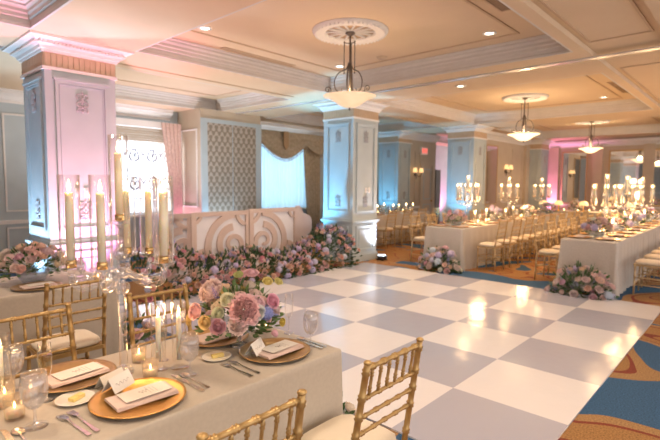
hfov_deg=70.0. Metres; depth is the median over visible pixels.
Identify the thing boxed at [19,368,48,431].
water goblet
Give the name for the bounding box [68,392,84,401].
butter pat
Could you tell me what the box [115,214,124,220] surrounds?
socket
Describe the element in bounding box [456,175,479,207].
candelabra
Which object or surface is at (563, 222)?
chair
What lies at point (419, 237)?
seat cushion
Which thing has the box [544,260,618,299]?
flowers
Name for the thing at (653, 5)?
ceiling beam
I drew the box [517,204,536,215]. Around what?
flower centerpiece
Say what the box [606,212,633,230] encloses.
flower centerpiece
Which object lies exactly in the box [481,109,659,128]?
ceiling beam
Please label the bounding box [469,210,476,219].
chair
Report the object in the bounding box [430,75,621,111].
trim
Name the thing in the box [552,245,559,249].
seat cushion
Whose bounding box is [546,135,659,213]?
wall
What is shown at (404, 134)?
trim
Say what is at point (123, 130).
roman shade
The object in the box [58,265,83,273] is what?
cup
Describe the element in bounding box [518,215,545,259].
chair
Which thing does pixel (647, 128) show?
trim
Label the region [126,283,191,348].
chair
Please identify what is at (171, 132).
drape
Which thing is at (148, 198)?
taper candle
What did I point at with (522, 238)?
seat cushion
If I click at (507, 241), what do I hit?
seat cushion
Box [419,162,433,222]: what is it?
trim
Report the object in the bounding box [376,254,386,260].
uplight
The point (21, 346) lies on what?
bowl
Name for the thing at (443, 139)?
trim
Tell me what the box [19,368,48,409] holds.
bowl
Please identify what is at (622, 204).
flower centerpiece
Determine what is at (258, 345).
place card
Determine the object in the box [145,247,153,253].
socket
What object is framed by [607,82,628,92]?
ceiling vent
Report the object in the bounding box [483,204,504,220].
flower centerpiece
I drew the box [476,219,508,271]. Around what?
chair
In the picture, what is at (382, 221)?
chairs
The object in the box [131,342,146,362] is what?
votive candle
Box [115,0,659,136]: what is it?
ceiling
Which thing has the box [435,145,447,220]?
wall
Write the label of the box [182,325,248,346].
charger plate
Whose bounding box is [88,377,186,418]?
charger plate
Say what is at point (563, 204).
trim
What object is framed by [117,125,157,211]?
sheer curtain
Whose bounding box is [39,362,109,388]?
napkin
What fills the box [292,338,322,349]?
knife
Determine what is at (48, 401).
champagne flute
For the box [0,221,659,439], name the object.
floor
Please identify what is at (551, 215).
chair
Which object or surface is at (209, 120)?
trim
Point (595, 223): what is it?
flower centerpiece
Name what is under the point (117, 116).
trim
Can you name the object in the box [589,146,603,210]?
trim
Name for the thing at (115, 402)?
napkin
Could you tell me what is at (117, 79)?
trim
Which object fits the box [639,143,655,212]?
trim
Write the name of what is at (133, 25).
ceiling beam
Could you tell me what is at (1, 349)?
taper candle
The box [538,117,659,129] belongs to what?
trim
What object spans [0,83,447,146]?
ceiling beam
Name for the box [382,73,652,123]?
trim
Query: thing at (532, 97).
ceiling medallion
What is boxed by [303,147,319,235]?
drape
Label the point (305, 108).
ceiling beam
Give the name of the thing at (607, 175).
taper candle
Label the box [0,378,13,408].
votive candle
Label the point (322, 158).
wall
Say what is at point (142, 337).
flowers
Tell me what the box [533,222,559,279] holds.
chair
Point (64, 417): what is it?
fork
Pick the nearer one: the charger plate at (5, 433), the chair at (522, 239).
the charger plate at (5, 433)
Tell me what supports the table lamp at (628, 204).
on the tablecloth at (539, 210)
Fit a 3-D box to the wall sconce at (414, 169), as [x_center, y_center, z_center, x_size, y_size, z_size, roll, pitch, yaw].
[2.773,-1.466,14.988,0.224,0.371,0.510,4,6,42]
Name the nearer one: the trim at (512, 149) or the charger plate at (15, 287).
the charger plate at (15, 287)
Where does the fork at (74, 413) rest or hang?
on the tablecloth at (233, 396)
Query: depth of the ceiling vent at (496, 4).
4.86 m
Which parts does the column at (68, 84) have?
panel, panel, neck moulding, chair rail, panel, panel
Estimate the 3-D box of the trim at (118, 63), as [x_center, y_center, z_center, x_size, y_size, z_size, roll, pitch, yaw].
[-1.843,-2.192,7.479,0.030,0.012,3.450,4,6,42]
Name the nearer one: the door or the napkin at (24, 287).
the napkin at (24, 287)
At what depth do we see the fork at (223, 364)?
1.99 m
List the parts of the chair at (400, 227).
leg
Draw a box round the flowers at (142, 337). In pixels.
[119,301,155,350]
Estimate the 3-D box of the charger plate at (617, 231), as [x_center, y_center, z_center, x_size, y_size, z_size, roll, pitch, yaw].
[4.941,0.211,7.834,0.330,0.020,0.330,4,6,42]
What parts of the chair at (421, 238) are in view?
leg, leg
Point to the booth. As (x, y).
(215, 232)
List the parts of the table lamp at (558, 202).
lamp shade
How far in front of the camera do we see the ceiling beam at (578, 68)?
7.11 m
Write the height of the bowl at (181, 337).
0.112 m
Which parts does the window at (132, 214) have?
sill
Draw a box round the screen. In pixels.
[434,170,440,223]
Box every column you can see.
[1,29,133,303]
[312,100,389,262]
[378,130,412,211]
[440,124,494,223]
[528,139,555,213]
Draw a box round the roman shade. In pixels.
[116,117,163,142]
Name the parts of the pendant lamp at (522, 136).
stem, lamp shade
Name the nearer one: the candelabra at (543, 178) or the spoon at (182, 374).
the spoon at (182, 374)
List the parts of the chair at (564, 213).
leg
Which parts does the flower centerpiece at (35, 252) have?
stem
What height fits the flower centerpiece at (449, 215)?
0.322 m
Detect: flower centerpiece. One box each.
[0,241,67,282]
[184,268,284,348]
[444,209,467,223]
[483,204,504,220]
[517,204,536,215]
[541,202,557,211]
[567,200,582,208]
[581,217,612,237]
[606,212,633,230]
[611,203,629,211]
[625,209,645,225]
[637,206,658,219]
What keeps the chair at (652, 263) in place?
on the floor
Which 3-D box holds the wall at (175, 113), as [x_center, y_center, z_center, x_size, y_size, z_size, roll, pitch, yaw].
[-2.969,-1.067,11.559,0.150,3.400,1.880,4,6,42]
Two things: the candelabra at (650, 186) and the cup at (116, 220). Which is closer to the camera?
the cup at (116, 220)
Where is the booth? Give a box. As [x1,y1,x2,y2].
[162,206,311,280]
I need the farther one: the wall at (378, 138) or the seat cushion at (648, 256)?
the wall at (378, 138)
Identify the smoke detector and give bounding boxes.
[377,55,386,59]
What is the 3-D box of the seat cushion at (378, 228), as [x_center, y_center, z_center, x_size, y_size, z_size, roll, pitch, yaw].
[1.331,0.204,11.496,0.332,0.054,0.374,4,6,41]
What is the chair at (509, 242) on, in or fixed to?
on the floor
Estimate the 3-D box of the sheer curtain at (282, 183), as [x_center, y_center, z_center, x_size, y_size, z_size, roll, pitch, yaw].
[-1.433,-0.892,13.003,0.050,2.750,2.200,4,6,42]
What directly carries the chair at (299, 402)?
on the floor
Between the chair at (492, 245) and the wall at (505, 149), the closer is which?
the chair at (492, 245)
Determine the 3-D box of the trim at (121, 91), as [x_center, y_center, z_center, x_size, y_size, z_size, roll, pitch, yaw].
[-2.846,-2.414,8.566,2.500,0.250,3.520,4,6,42]
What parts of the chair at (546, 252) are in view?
leg, leg, seat, leg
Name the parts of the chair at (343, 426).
leg, rail, rail, rail, rail, leg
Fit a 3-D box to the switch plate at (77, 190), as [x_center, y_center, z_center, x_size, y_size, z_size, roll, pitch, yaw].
[-2.978,-0.322,5.561,0.030,0.110,0.056,4,6,42]
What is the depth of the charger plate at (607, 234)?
7.31 m
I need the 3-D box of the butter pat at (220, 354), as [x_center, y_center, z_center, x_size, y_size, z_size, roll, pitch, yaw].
[-0.509,0.612,2.133,0.052,0.013,0.026,-2,5,-30]
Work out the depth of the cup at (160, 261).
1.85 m
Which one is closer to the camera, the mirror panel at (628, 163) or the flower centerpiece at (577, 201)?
the flower centerpiece at (577, 201)
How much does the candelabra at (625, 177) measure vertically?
0.975 m
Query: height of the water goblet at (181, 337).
0.168 m
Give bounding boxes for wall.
[0,88,173,257]
[174,112,177,123]
[177,108,259,213]
[260,121,323,223]
[377,138,378,203]
[410,133,435,222]
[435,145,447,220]
[484,140,523,218]
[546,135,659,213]
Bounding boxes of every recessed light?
[198,26,211,30]
[482,31,496,35]
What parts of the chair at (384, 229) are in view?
leg, leg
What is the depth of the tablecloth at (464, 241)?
8.87 m
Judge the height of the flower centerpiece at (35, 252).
0.320 m
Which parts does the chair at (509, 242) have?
leg, leg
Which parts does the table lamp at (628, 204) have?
lamp shade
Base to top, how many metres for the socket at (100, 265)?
0.029 m
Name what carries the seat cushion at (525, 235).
on the chair at (539, 216)
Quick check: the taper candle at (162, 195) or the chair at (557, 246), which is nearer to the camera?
the taper candle at (162, 195)
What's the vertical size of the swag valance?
0.820 m
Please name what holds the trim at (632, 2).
attached to the ceiling beam at (595, 19)
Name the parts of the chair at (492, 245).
leg, seat, leg, leg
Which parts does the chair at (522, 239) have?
leg, leg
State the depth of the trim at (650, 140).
16.48 m
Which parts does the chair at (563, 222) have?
leg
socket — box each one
[65,260,76,267]
[96,262,107,269]
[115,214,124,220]
[123,247,131,253]
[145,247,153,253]
[159,256,168,263]
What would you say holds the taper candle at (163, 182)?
on the candelabra at (101, 266)
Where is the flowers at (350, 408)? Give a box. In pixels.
[342,391,355,413]
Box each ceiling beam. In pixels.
[0,22,538,138]
[0,51,22,84]
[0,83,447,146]
[33,0,261,50]
[226,99,320,117]
[345,52,601,102]
[405,127,445,133]
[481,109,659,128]
[501,0,659,112]
[530,0,659,103]
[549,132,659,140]
[644,0,659,24]
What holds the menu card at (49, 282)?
on the napkin at (24, 287)
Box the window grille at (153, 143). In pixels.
[117,140,170,207]
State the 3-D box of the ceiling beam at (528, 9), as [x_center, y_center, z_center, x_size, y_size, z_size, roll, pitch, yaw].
[3.648,-2.195,6.350,0.130,0.250,24.500,4,6,42]
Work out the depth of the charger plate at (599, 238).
6.86 m
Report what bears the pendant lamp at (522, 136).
hanging from the ceiling
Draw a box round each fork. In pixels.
[56,414,91,435]
[66,410,99,431]
[220,363,253,376]
[227,360,260,373]
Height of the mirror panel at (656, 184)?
1.930 m
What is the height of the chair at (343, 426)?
0.928 m
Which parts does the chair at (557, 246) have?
leg, leg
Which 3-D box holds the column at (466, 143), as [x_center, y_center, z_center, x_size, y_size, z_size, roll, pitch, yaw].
[3.855,-1.032,13.361,1.120,3.150,1.120,4,6,42]
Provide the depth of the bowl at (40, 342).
1.69 m
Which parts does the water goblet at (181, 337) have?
stem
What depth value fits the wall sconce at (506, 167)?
15.54 m
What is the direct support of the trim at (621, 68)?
attached to the ceiling beam at (595, 19)
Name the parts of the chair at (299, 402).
leg, rail, leg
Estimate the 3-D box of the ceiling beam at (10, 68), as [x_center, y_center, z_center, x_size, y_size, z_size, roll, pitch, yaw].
[-4.409,-2.294,6.862,2.500,0.250,1.110,4,6,42]
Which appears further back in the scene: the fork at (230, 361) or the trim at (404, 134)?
the trim at (404, 134)
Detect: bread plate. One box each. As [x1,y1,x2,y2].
[54,389,95,405]
[201,350,231,360]
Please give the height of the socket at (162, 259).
0.029 m
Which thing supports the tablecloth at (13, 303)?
on the banquet table
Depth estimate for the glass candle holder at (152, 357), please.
1.98 m
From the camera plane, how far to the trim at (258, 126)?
11.37 m
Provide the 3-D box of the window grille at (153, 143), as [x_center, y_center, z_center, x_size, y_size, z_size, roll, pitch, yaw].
[-4.056,-1.071,10.203,0.024,1.600,1.456,4,6,42]
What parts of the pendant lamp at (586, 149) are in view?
lamp shade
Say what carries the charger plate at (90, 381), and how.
on the tablecloth at (233, 396)
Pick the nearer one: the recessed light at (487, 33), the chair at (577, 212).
the recessed light at (487, 33)
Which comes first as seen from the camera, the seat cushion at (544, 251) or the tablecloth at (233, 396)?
the tablecloth at (233, 396)
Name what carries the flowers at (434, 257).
on the floor
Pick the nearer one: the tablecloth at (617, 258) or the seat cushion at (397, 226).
the tablecloth at (617, 258)
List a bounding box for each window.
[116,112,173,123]
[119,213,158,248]
[130,144,171,217]
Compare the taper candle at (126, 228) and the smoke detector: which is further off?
the smoke detector
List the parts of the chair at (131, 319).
leg, rail, rail, rail, rail, leg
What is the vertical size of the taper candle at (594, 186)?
0.337 m
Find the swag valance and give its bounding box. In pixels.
[261,129,323,161]
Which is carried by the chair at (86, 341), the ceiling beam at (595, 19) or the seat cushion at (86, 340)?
the seat cushion at (86, 340)
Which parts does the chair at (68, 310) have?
rail, rail, rail, rail, leg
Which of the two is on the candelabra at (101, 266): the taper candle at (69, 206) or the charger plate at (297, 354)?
the taper candle at (69, 206)
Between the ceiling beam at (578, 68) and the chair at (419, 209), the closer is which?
the ceiling beam at (578, 68)
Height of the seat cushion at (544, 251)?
0.054 m
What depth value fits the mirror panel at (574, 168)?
17.39 m
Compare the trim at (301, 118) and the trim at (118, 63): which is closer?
the trim at (118, 63)
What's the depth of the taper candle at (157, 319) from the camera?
1.98 m
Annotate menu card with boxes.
[25,281,53,285]
[50,362,103,379]
[116,381,171,402]
[262,340,298,352]
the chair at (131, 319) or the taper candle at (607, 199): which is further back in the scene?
the taper candle at (607, 199)
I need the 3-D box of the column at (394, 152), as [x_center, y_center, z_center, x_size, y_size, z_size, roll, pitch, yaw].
[2.046,-1.162,14.874,1.060,3.150,1.060,4,6,42]
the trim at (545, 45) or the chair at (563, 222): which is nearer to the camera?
the trim at (545, 45)
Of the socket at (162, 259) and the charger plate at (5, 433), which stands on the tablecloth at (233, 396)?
the charger plate at (5, 433)
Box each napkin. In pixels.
[19,281,56,289]
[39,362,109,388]
[104,381,178,411]
[189,329,234,344]
[251,340,303,359]
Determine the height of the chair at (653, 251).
0.928 m
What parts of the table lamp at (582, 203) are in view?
lamp shade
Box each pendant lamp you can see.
[323,31,375,110]
[508,98,539,141]
[578,122,602,153]
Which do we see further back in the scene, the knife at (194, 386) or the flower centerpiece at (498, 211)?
the flower centerpiece at (498, 211)
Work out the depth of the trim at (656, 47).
6.71 m
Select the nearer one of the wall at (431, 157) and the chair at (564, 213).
the chair at (564, 213)
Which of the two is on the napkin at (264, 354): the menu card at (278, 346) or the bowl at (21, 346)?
the menu card at (278, 346)
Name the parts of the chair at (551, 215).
leg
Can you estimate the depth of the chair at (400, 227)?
11.91 m
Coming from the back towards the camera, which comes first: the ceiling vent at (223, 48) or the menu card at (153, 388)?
the ceiling vent at (223, 48)
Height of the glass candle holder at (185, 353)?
0.285 m
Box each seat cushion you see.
[31,329,99,353]
[301,414,395,439]
[376,227,392,229]
[392,225,408,227]
[414,236,424,239]
[479,242,501,246]
[494,239,515,243]
[507,236,527,240]
[520,234,538,237]
[538,249,559,254]
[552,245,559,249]
[635,258,659,265]
[644,254,659,259]
[651,250,659,253]
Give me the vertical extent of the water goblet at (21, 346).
0.168 m
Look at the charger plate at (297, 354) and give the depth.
2.16 m
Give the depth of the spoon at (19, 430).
1.48 m
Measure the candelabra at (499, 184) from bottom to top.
0.975 m
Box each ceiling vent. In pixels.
[220,47,295,66]
[483,0,510,11]
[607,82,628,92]
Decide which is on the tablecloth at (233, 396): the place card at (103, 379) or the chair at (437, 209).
the place card at (103, 379)
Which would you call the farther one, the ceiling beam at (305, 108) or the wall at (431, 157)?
the wall at (431, 157)
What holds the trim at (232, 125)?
attached to the wall at (229, 181)
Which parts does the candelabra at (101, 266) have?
arm, stem, arm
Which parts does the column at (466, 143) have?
panel, chair rail, neck moulding, panel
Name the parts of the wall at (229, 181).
wallpaper panel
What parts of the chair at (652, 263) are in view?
leg, leg, seat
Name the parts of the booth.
panel frame, panel, panel, panel frame, panel frame, panel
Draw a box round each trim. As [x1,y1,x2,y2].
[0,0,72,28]
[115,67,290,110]
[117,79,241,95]
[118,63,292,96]
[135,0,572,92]
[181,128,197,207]
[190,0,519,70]
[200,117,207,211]
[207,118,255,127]
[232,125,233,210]
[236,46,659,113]
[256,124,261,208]
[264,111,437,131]
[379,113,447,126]
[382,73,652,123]
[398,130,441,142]
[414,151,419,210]
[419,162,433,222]
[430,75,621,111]
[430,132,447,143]
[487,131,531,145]
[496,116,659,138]
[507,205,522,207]
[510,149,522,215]
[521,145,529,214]
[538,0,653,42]
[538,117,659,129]
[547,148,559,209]
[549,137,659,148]
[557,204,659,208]
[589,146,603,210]
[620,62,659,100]
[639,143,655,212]
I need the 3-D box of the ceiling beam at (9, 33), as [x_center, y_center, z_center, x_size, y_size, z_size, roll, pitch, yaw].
[0.283,-2.458,9.416,0.970,0.250,24.500,4,6,42]
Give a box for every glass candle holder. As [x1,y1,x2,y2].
[5,332,14,397]
[150,302,168,371]
[170,301,188,370]
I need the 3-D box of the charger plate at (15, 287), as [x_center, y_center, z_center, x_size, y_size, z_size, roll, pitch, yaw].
[-2.177,0.495,3.498,0.330,0.020,0.330,4,6,42]
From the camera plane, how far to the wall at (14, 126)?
8.49 m
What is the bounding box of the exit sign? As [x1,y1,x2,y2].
[420,147,427,154]
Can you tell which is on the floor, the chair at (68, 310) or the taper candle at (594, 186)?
the chair at (68, 310)
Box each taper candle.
[0,341,3,391]
[64,180,75,260]
[96,180,106,261]
[114,141,123,213]
[123,180,130,247]
[145,181,152,247]
[155,307,161,361]
[159,181,167,255]
[161,182,168,248]
[176,306,181,359]
[593,186,595,203]
[605,175,607,193]
[606,185,608,203]
[618,185,620,203]
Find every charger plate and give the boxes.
[0,429,14,439]
[10,281,61,290]
[23,359,116,392]
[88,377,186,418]
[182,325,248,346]
[239,337,309,362]
[568,235,591,238]
[595,237,620,240]
[607,234,629,236]
[617,231,638,233]
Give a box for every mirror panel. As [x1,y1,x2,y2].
[484,144,498,204]
[560,151,587,203]
[608,149,643,205]
[652,148,659,206]
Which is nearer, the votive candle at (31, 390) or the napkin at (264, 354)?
the votive candle at (31, 390)
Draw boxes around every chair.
[0,303,77,380]
[26,275,106,375]
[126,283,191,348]
[196,388,306,439]
[301,337,423,439]
[376,210,397,248]
[390,209,412,245]
[405,208,426,243]
[409,214,424,260]
[419,207,439,235]
[427,213,436,225]
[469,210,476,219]
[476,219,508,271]
[492,218,522,267]
[505,216,534,262]
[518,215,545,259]
[530,213,556,254]
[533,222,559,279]
[541,212,565,246]
[546,220,559,273]
[549,211,573,248]
[558,210,580,238]
[558,218,567,238]
[566,209,588,236]
[570,217,577,234]
[579,215,585,231]
[632,258,659,294]
[641,254,659,286]
[648,250,659,280]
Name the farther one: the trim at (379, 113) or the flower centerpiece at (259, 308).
the trim at (379, 113)
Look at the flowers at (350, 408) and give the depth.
2.73 m
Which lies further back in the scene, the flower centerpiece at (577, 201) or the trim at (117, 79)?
the flower centerpiece at (577, 201)
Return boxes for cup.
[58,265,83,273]
[89,266,114,275]
[108,219,130,227]
[152,260,174,269]
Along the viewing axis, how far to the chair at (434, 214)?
10.09 m
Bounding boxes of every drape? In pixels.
[161,122,182,213]
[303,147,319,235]
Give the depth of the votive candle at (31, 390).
1.72 m
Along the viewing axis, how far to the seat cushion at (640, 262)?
6.63 m
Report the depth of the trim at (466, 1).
6.19 m
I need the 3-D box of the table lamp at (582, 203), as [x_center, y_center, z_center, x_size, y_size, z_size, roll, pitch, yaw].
[7.559,-0.405,14.058,0.256,0.325,0.260,4,6,42]
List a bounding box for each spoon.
[11,427,25,439]
[180,372,209,387]
[297,337,326,346]
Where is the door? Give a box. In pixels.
[422,166,431,211]
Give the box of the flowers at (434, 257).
[416,245,462,273]
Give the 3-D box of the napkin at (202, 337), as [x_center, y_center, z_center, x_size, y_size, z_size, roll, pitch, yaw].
[-0.579,0.584,2.379,0.129,0.010,0.220,4,6,42]
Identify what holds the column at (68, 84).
on the floor
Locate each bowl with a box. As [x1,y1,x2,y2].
[2,343,23,374]
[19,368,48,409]
[37,342,51,377]
[70,273,93,282]
[180,332,198,360]
[303,310,317,334]
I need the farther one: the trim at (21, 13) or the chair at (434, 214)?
the chair at (434, 214)
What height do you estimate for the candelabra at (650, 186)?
0.975 m
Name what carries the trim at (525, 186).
attached to the wall at (505, 149)
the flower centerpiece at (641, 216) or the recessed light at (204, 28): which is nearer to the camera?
the recessed light at (204, 28)
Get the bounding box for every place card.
[94,367,122,388]
[102,369,134,393]
[245,337,264,355]
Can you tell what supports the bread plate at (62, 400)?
on the tablecloth at (233, 396)
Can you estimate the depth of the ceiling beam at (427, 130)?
14.11 m
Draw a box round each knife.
[171,374,204,392]
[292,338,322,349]
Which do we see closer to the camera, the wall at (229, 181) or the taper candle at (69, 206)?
the taper candle at (69, 206)
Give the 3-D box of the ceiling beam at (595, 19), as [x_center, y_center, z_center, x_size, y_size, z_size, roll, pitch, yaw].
[3.987,-2.199,6.038,0.790,0.190,24.500,4,6,42]
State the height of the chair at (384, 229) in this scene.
0.928 m
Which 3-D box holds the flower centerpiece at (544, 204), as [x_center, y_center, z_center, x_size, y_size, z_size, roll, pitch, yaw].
[6.016,-0.334,12.947,0.467,0.332,0.452,0,4,1]
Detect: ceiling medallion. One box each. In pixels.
[312,18,387,45]
[502,93,548,102]
[575,120,609,124]
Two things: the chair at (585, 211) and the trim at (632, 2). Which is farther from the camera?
the chair at (585, 211)
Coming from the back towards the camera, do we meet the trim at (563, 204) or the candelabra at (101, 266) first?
the trim at (563, 204)
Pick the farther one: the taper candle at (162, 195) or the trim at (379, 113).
the trim at (379, 113)
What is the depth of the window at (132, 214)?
10.56 m
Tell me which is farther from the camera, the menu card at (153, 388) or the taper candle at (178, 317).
the taper candle at (178, 317)
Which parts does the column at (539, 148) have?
panel, chair rail, panel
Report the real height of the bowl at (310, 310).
0.110 m
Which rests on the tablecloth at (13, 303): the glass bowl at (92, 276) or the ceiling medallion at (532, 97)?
the glass bowl at (92, 276)
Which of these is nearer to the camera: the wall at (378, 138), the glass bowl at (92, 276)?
the glass bowl at (92, 276)
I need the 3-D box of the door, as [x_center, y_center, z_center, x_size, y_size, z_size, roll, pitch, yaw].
[3.208,-0.707,15.580,0.098,2.150,0.620,4,6,42]
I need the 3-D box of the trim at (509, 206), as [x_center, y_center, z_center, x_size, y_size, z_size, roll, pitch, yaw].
[7.067,-0.532,17.054,0.030,0.070,3.300,4,6,42]
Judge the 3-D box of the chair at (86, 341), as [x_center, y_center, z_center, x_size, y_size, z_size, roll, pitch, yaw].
[-1.774,0.830,3.193,0.428,0.928,0.410,4,6,42]
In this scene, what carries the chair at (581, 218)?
on the floor
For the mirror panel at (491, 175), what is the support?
attached to the wall at (505, 149)
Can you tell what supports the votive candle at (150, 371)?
on the tablecloth at (233, 396)
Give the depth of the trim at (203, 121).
10.27 m
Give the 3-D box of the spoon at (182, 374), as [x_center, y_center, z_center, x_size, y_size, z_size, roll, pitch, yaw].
[-0.540,0.639,1.878,0.199,0.006,0.036,4,6,42]
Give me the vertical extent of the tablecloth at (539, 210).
0.756 m
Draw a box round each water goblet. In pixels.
[2,343,23,391]
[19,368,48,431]
[180,332,198,377]
[303,310,317,347]
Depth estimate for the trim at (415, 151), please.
15.16 m
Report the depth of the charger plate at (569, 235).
7.11 m
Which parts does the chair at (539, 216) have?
leg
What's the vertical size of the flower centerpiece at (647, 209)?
0.342 m
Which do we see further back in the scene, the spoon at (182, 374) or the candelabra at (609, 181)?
the candelabra at (609, 181)
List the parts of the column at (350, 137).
panel, panel, chair rail, neck moulding, panel, panel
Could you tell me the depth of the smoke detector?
6.85 m
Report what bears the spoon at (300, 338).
on the tablecloth at (233, 396)
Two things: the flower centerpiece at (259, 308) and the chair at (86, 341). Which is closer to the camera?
the flower centerpiece at (259, 308)
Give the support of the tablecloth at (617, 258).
on the floor
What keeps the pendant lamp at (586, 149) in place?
hanging from the ceiling
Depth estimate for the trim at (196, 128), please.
10.35 m
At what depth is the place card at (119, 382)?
1.76 m
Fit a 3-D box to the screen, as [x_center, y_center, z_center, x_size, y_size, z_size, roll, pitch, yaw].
[4.122,-0.878,18.202,0.100,2.100,0.350,4,6,42]
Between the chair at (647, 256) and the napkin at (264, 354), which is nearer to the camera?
the napkin at (264, 354)
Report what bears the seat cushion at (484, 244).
on the chair at (492, 245)
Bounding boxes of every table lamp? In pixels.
[554,200,562,210]
[579,201,587,211]
[626,202,635,212]
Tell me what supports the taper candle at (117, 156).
on the candelabra at (101, 266)
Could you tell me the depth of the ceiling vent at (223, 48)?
6.88 m
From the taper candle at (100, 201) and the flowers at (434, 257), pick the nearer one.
the taper candle at (100, 201)
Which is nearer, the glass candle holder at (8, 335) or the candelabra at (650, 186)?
the glass candle holder at (8, 335)
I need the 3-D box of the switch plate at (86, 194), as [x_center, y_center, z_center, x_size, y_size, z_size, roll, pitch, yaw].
[-2.910,-0.327,5.634,0.030,0.110,0.056,4,6,42]
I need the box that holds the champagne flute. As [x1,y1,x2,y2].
[37,342,55,403]
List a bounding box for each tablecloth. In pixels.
[0,269,123,381]
[0,327,342,439]
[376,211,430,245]
[423,212,570,270]
[537,209,659,234]
[556,218,659,296]
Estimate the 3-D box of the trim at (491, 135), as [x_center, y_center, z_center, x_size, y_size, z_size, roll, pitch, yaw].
[6.201,-2.673,15.795,0.200,0.220,6.100,4,6,42]
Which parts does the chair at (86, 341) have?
leg, leg, seat, rail, rail, rail, rail, leg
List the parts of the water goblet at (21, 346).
stem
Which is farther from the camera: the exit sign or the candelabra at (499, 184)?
the exit sign
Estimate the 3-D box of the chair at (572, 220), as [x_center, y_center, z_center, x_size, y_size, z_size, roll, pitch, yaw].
[4.934,0.413,9.198,0.428,0.928,0.410,4,6,40]
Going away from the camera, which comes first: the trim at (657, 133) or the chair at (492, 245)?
the chair at (492, 245)
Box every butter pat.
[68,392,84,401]
[211,352,223,357]
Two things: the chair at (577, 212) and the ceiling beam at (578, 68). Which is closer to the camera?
the ceiling beam at (578, 68)
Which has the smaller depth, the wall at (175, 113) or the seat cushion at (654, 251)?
the seat cushion at (654, 251)
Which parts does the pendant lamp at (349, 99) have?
scroll arm, rod, stem, lamp shade, stem, stem, rod, scroll arm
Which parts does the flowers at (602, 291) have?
stem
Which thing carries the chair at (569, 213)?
on the floor
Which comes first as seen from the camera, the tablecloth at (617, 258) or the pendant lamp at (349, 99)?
the pendant lamp at (349, 99)
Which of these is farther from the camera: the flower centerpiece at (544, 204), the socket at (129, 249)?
the flower centerpiece at (544, 204)
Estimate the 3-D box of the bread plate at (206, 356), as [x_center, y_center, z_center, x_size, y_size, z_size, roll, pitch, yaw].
[-0.512,0.618,2.130,0.136,0.011,0.136,4,6,42]
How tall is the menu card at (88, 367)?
0.002 m
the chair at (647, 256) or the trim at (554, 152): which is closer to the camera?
the chair at (647, 256)
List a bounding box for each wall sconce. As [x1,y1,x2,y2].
[413,168,423,177]
[504,165,512,174]
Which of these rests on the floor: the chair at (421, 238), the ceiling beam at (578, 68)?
the chair at (421, 238)
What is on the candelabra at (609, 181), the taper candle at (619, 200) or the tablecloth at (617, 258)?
the taper candle at (619, 200)
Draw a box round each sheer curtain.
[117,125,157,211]
[261,144,305,213]
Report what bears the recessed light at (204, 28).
in the ceiling
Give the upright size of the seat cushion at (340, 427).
0.054 m
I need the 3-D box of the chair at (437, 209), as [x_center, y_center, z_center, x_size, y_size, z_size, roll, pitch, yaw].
[2.739,0.105,12.974,0.428,0.928,0.410,4,6,39]
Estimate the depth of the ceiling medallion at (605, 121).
13.74 m
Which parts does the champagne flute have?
stem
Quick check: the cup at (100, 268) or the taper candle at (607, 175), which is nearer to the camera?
the cup at (100, 268)
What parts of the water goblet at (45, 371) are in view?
stem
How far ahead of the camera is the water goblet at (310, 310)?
2.29 m
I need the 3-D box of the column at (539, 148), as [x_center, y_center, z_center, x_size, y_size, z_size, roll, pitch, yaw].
[7.405,-1.306,17.233,1.120,3.150,1.120,4,6,42]
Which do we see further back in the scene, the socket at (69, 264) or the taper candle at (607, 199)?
the taper candle at (607, 199)
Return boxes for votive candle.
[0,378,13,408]
[2,392,25,421]
[21,375,40,399]
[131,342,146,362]
[143,358,158,376]
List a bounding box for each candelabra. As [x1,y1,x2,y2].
[56,134,175,374]
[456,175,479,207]
[499,184,519,217]
[532,178,549,209]
[591,181,622,233]
[612,177,642,228]
[629,186,654,207]
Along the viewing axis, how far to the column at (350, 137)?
9.37 m
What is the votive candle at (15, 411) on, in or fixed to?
on the tablecloth at (233, 396)
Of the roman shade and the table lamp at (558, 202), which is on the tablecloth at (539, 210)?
the table lamp at (558, 202)
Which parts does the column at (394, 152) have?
panel, chair rail, neck moulding, panel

